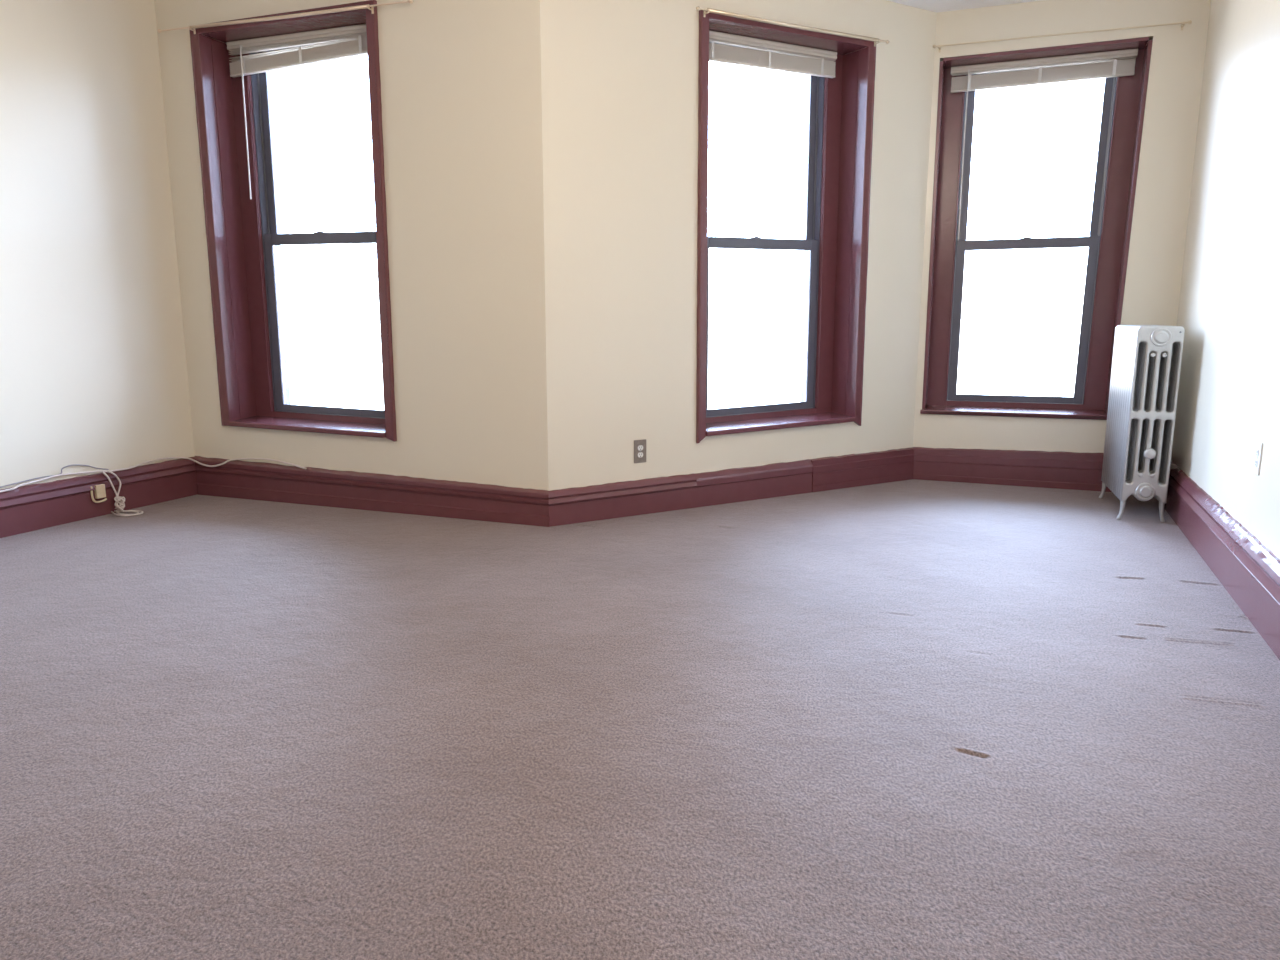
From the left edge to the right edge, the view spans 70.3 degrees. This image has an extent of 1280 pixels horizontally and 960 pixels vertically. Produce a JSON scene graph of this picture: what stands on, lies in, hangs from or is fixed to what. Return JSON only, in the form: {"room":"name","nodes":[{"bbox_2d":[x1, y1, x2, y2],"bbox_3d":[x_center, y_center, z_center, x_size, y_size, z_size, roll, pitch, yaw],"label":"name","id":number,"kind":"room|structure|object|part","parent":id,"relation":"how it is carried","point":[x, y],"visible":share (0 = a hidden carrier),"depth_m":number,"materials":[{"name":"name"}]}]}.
{"room":"empty living room","nodes":[
{"label":"empty living room","id":0,"kind":"room"},
{"bbox_2d":[0,0,194,488],"bbox_3d":[-4.398,-0.710,1.822,0.360,2.935,8.653,4,11,22],"label":"wall","id":1,"kind":"structure","parent":0,"point":[93,365],"depth_m":4.85,"materials":[{"name":"beige paint"}]},
{"bbox_2d":[0,464,108,487],"bbox_3d":[-3.145,0.000,4.588,0.018,0.064,1.001,4,11,22],"label":"wire","id":2,"kind":"object","parent":1,"relation":"attached to","point":[73,464],"visible":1,"depth_m":4.79,"materials":[{"name":"grey"}]},
{"bbox_2d":[90,484,106,502],"bbox_3d":[-2.965,0.075,4.978,0.020,0.098,0.085,4,11,22],"label":"phone jack","id":3,"kind":"object","parent":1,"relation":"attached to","point":[100,492],"visible":1,"depth_m":4.97,"materials":[{"name":"beige plastic"}]},
{"bbox_2d":[0,457,197,537],"bbox_3d":[-3.716,0.410,3.198,0.045,0.236,5.300,4,11,22],"label":"baseboard","id":4,"kind":"structure","parent":1,"relation":"attached to","point":[32,507],"depth_m":4.93,"materials":[{"name":"red paint"}]},
{"bbox_2d":[102,470,142,515],"bbox_3d":[-2.884,0.066,5.041,0.265,0.245,0.128,4,11,23],"label":"bundle","id":5,"kind":"object","parent":1,"relation":"hanging from","point":[117,498],"visible":0.99,"depth_m":5.05,"materials":[{"name":"beige"}]},
{"bbox_2d":[0,457,306,491],"bbox_3d":[-2.899,-0.009,4.901,1.933,0.080,0.754,-9,14,-41],"label":"cable","id":6,"kind":"object","parent":1,"relation":"attached to","point":[34,481],"visible":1,"depth_m":5.26,"materials":[{"name":"beige plastic"}]},
{"bbox_2d":[154,0,548,490],"bbox_3d":[-1.711,-1.325,5.181,2.778,2.935,0.360,4,11,21],"label":"wall","id":7,"kind":"structure","parent":0,"point":[461,93],"depth_m":4.75,"materials":[{"name":"beige paint"}]},
{"bbox_2d":[190,0,396,441],"bbox_3d":[-1.864,-1.398,5.209,1.241,2.268,0.390,4,11,21],"label":"window","id":8,"kind":"structure","parent":7,"relation":"in","point":[244,238],"depth_m":5.31,"materials":[{"name":"red paint"}]},
{"bbox_3d":[-2.476,-1.424,5.250,0.065,2.234,0.026,4,11,21],"label":"casing","id":9,"kind":"part","parent":8,"relation":"part of","materials":[{"name":"red paint"}]},
{"bbox_3d":[-1.819,-1.930,5.228,0.857,1.067,0.028,4,11,21],"label":"sash","id":10,"kind":"part","parent":8,"relation":"part of","materials":[{"name":"brown metal"}]},
{"bbox_3d":[-1.819,-1.919,5.230,0.744,0.979,0.005,4,11,20],"label":"glass pane","id":11,"kind":"part","parent":8,"relation":"part of","materials":[{"name":"clear glass"}]},
{"bbox_3d":[-1.924,-2.461,4.846,1.235,0.047,0.026,4,11,21],"label":"head casing","id":12,"kind":"part","parent":8,"relation":"part of","materials":[{"name":"red paint"}]},
{"bbox_2d":[157,0,412,33],"bbox_3d":[-1.911,-2.439,4.808,1.679,0.065,0.042,4,11,21],"label":"curtain rod","id":13,"kind":"object","parent":8,"relation":"attached to","point":[191,27],"visible":1,"depth_m":4.77,"materials":[{"name":"beige metal"}]},
{"bbox_2d":[226,24,366,198],"bbox_3d":[-1.875,-2.039,5.091,1.031,0.868,0.053,4,11,21],"label":"mini blind","id":14,"kind":"object","parent":8,"relation":"attached to","point":[324,45],"visible":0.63,"depth_m":5.04,"materials":[{"name":"white plastic"}]},
{"bbox_3d":[-1.872,-2.446,5.024,1.031,0.042,0.037,4,11,21],"label":"head rail","id":15,"kind":"part","parent":14,"relation":"part of","materials":[{"name":"white plastic"}]},
{"bbox_3d":[-1.872,-2.312,5.047,1.021,0.055,0.029,4,11,21],"label":"rail","id":16,"kind":"part","parent":14,"relation":"part of","materials":[{"name":"white plastic"}]},
{"bbox_3d":[-1.896,-0.316,5.333,1.113,0.058,0.232,4,11,21],"label":"sill","id":17,"kind":"part","parent":8,"relation":"part of","materials":[{"name":"red paint"}]},
{"bbox_3d":[-1.847,-1.403,5.253,1.159,2.224,0.020,4,11,21],"label":"frame","id":18,"kind":"part","parent":8,"relation":"part of","materials":[{"name":"red paint"}]},
{"bbox_3d":[-1.819,-1.423,5.324,0.929,2.150,0.137,4,11,21],"label":"metal frame","id":19,"kind":"part","parent":8,"relation":"part of","materials":[{"name":"brown metal"}]},
{"bbox_3d":[-1.837,-0.904,5.377,0.743,0.958,0.005,4,11,20],"label":"glass pane","id":20,"kind":"part","parent":8,"relation":"part of","materials":[{"name":"clear glass"}]},
{"bbox_3d":[-1.837,-0.914,5.375,0.856,1.067,0.032,4,11,21],"label":"sash","id":21,"kind":"part","parent":8,"relation":"part of","materials":[{"name":"brown metal"}]},
{"bbox_3d":[-1.379,-1.330,4.841,0.067,2.266,0.026,4,11,21],"label":"casing","id":22,"kind":"part","parent":8,"relation":"part of","materials":[{"name":"red paint"}]},
{"bbox_2d":[194,456,549,526],"bbox_3d":[-1.609,0.049,5.175,2.445,0.236,0.042,4,11,21],"label":"baseboard","id":23,"kind":"structure","parent":7,"relation":"attached to","point":[263,481],"depth_m":5.13,"materials":[{"name":"red paint"}]},
{"bbox_2d":[0,479,1279,959],"bbox_3d":[-0.001,1.139,0.209,18.000,0.125,18.000,0,10,0],"label":"floor","id":24,"kind":"structure","parent":0,"point":[913,719],"depth_m":2.37,"materials":[{"name":"beige carpet"}]},
{"bbox_2d":[1099,325,1184,521],"bbox_3d":[2.794,-0.339,5.085,0.234,1.036,0.696,3,11,18],"label":"radiator","id":25,"kind":"object","parent":24,"relation":"on","point":[1147,359],"visible":1,"depth_m":4.85,"materials":[{"name":"silver metal"}]},
{"bbox_3d":[2.802,0.036,5.496,0.039,0.148,0.039,8,13,37],"label":"leg","id":26,"kind":"part","parent":25,"relation":"part of","materials":[{"name":"silver metal"}]},
{"bbox_3d":[2.614,0.140,4.931,0.039,0.148,0.039,8,13,37],"label":"leg","id":27,"kind":"part","parent":25,"relation":"part of","materials":[{"name":"silver metal"}]},
{"bbox_3d":[2.798,0.151,4.871,0.039,0.148,0.039,0,10,-1],"label":"leg","id":28,"kind":"part","parent":25,"relation":"part of","materials":[{"name":"silver metal"}]},
{"bbox_2d":[540,0,936,490],"bbox_3d":[0.665,-1.366,5.412,2.884,2.935,0.360,-6,12,-30],"label":"wall","id":29,"kind":"structure","parent":0,"point":[619,78],"depth_m":4.87,"materials":[{"name":"beige paint"}]},
{"bbox_2d":[634,439,645,462],"bbox_3d":[0.001,-0.158,5.009,0.080,0.128,0.009,-6,12,-30],"label":"electrical outlet","id":30,"kind":"object","parent":29,"relation":"attached to","point":[639,445],"visible":1,"depth_m":5.01,"materials":[{"name":"metal"}]},
{"bbox_2d":[549,447,913,526],"bbox_3d":[0.682,0.013,5.437,2.726,0.214,0.044,-6,12,-30],"label":"baseboard","id":31,"kind":"structure","parent":29,"relation":"attached to","point":[694,490],"depth_m":5.32,"materials":[{"name":"red paint"}]},
{"bbox_2d":[696,10,875,442],"bbox_3d":[0.773,-1.435,5.446,1.281,2.318,0.390,-6,12,-31],"label":"window","id":32,"kind":"structure","parent":29,"relation":"in","point":[840,109],"depth_m":5.62,"materials":[{"name":"red paint"}]},
{"bbox_3d":[0.345,-1.340,4.992,0.070,2.295,0.026,-6,12,-31],"label":"casing","id":33,"kind":"part","parent":32,"relation":"part of","materials":[{"name":"red paint"}]},
{"bbox_3d":[0.734,-0.945,5.608,0.901,1.070,0.032,-6,12,-31],"label":"sash","id":34,"kind":"part","parent":32,"relation":"part of","materials":[{"name":"grey metal"}]},
{"bbox_3d":[0.734,-0.935,5.609,0.787,0.961,0.005,-6,12,-31],"label":"glass pane","id":35,"kind":"part","parent":32,"relation":"part of","materials":[{"name":"clear glass"}]},
{"bbox_3d":[0.708,-1.471,5.549,0.978,2.189,0.137,-6,12,-31],"label":"metal frame","id":36,"kind":"part","parent":32,"relation":"part of","materials":[{"name":"grey metal"}]},
{"bbox_2d":[709,31,836,77],"bbox_3d":[0.738,-2.448,5.242,1.029,0.170,0.037,-6,12,-31],"label":"mini blind","id":37,"kind":"object","parent":32,"relation":"attached to","point":[784,57],"visible":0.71,"depth_m":5.23,"materials":[{"name":"white plastic"}]},
{"bbox_3d":[0.739,-2.383,5.254,1.019,0.038,0.029,-6,12,-30],"label":"rail","id":38,"kind":"part","parent":37,"relation":"part of","materials":[{"name":"white plastic"}]},
{"bbox_3d":[0.738,-2.502,5.232,1.029,0.059,0.037,-6,12,-31],"label":"head rail","id":39,"kind":"part","parent":37,"relation":"part of","materials":[{"name":"white plastic"}]},
{"bbox_3d":[0.749,-1.453,5.483,1.208,2.265,0.020,-6,12,-31],"label":"frame","id":40,"kind":"part","parent":32,"relation":"part of","materials":[{"name":"red paint"}]},
{"bbox_3d":[0.819,-0.348,5.580,1.154,0.058,0.232,-6,12,-31],"label":"sill","id":41,"kind":"part","parent":32,"relation":"part of","materials":[{"name":"red paint"}]},
{"bbox_3d":[0.857,-2.519,5.089,1.264,0.056,0.026,-6,12,-31],"label":"head casing","id":42,"kind":"part","parent":32,"relation":"part of","materials":[{"name":"red paint"}]},
{"bbox_2d":[696,6,888,46],"bbox_3d":[0.881,-2.516,5.063,1.384,0.068,0.043,-6,12,-30],"label":"curtain rod","id":43,"kind":"object","parent":32,"relation":"attached to","point":[709,10],"visible":1,"depth_m":5.01,"materials":[{"name":"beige metal"}]},
{"bbox_3d":[0.707,-1.964,5.454,0.786,1.019,0.004,-6,12,-30],"label":"glass pane","id":44,"kind":"part","parent":32,"relation":"part of","materials":[{"name":"clear glass"}]},
{"bbox_3d":[0.707,-1.976,5.452,0.900,1.109,0.028,-6,12,-31],"label":"sash","id":45,"kind":"part","parent":32,"relation":"part of","materials":[{"name":"brown metal"}]},
{"bbox_3d":[1.381,-1.473,5.602,0.072,2.297,0.026,-6,12,-31],"label":"casing","id":46,"kind":"part","parent":32,"relation":"part of","materials":[{"name":"red paint"}]},
{"bbox_2d":[887,0,1041,12],"bbox_3d":[-1.318,-2.207,1.304,6.249,0.200,11.236,4,11,22],"label":"ceiling","id":47,"kind":"structure","parent":0,"point":[936,6],"depth_m":5.47,"materials":[{"name":"white paint"}]},
{"bbox_2d":[913,0,1210,452],"bbox_3d":[2.678,-1.429,5.763,2.019,2.935,0.360,4,11,21],"label":"wall","id":48,"kind":"structure","parent":0,"point":[1173,96],"depth_m":5.42,"materials":[{"name":"beige paint"}]},
{"bbox_2d":[913,447,1111,491],"bbox_3d":[2.519,-0.081,5.860,1.478,0.249,0.032,4,11,21],"label":"baseboard","id":49,"kind":"structure","parent":48,"relation":"attached to","point":[1042,469],"depth_m":5.89,"materials":[{"name":"red paint"}]},
{"bbox_2d":[920,37,1152,419],"bbox_3d":[2.478,-1.530,5.814,1.173,2.233,0.378,4,11,21],"label":"window","id":50,"kind":"structure","parent":48,"relation":"in","point":[1107,242],"depth_m":5.82,"materials":[{"name":"red paint"}]},
{"bbox_3d":[2.436,-0.444,5.943,1.141,0.049,0.220,4,11,21],"label":"sill","id":51,"kind":"part","parent":50,"relation":"part of","materials":[{"name":"red paint"}]},
{"bbox_3d":[2.500,-1.042,5.976,0.849,1.062,0.032,4,11,21],"label":"sash","id":52,"kind":"part","parent":50,"relation":"part of","materials":[{"name":"brown metal"}]},
{"bbox_3d":[2.523,-1.557,5.923,0.938,2.159,0.137,4,11,21],"label":"metal frame","id":53,"kind":"part","parent":50,"relation":"part of","materials":[{"name":"brown metal"}]},
{"bbox_3d":[2.522,-2.062,5.827,0.866,1.078,0.028,4,11,21],"label":"sash","id":54,"kind":"part","parent":50,"relation":"part of","materials":[{"name":"brown metal"}]},
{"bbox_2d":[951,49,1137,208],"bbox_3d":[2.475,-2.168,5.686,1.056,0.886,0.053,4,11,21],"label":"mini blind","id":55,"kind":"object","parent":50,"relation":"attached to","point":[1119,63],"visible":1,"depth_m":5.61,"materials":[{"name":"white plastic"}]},
{"bbox_3d":[2.478,-2.462,5.639,1.044,0.026,0.029,4,11,21],"label":"rail","id":56,"kind":"part","parent":55,"relation":"part of","materials":[{"name":"white plastic"}]},
{"bbox_3d":[2.479,-2.582,5.618,1.056,0.046,0.037,4,11,21],"label":"head rail","id":57,"kind":"part","parent":55,"relation":"part of","materials":[{"name":"white plastic"}]},
{"bbox_2d":[933,20,1191,52],"bbox_3d":[2.470,-2.631,5.400,1.399,0.050,0.056,4,11,21],"label":"curtain rod","id":58,"kind":"object","parent":48,"relation":"attached to","point":[1189,21],"visible":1,"depth_m":5.36,"materials":[{"name":"beige metal"}]},
{"bbox_2d":[1171,0,1279,558],"bbox_3d":[1.882,-0.681,1.680,0.360,2.935,8.662,4,11,22],"label":"wall","id":59,"kind":"structure","parent":0,"point":[1228,401],"depth_m":4.06,"materials":[{"name":"beige paint"}]},
{"bbox_2d":[1164,461,1279,659],"bbox_3d":[1.966,0.485,2.648,0.046,0.293,6.500,4,11,22],"label":"baseboard","id":60,"kind":"structure","parent":59,"relation":"attached to","point":[1249,571],"depth_m":3.64,"materials":[{"name":"red paint"}]},
{"bbox_2d":[1253,441,1262,474],"bbox_3d":[2.352,-0.084,3.462,0.009,0.125,0.074,4,11,22],"label":"electrical outlet","id":61,"kind":"object","parent":59,"relation":"attached to","point":[1259,446],"visible":1,"depth_m":3.45,"materials":[{"name":"white plastic"}]}
]}

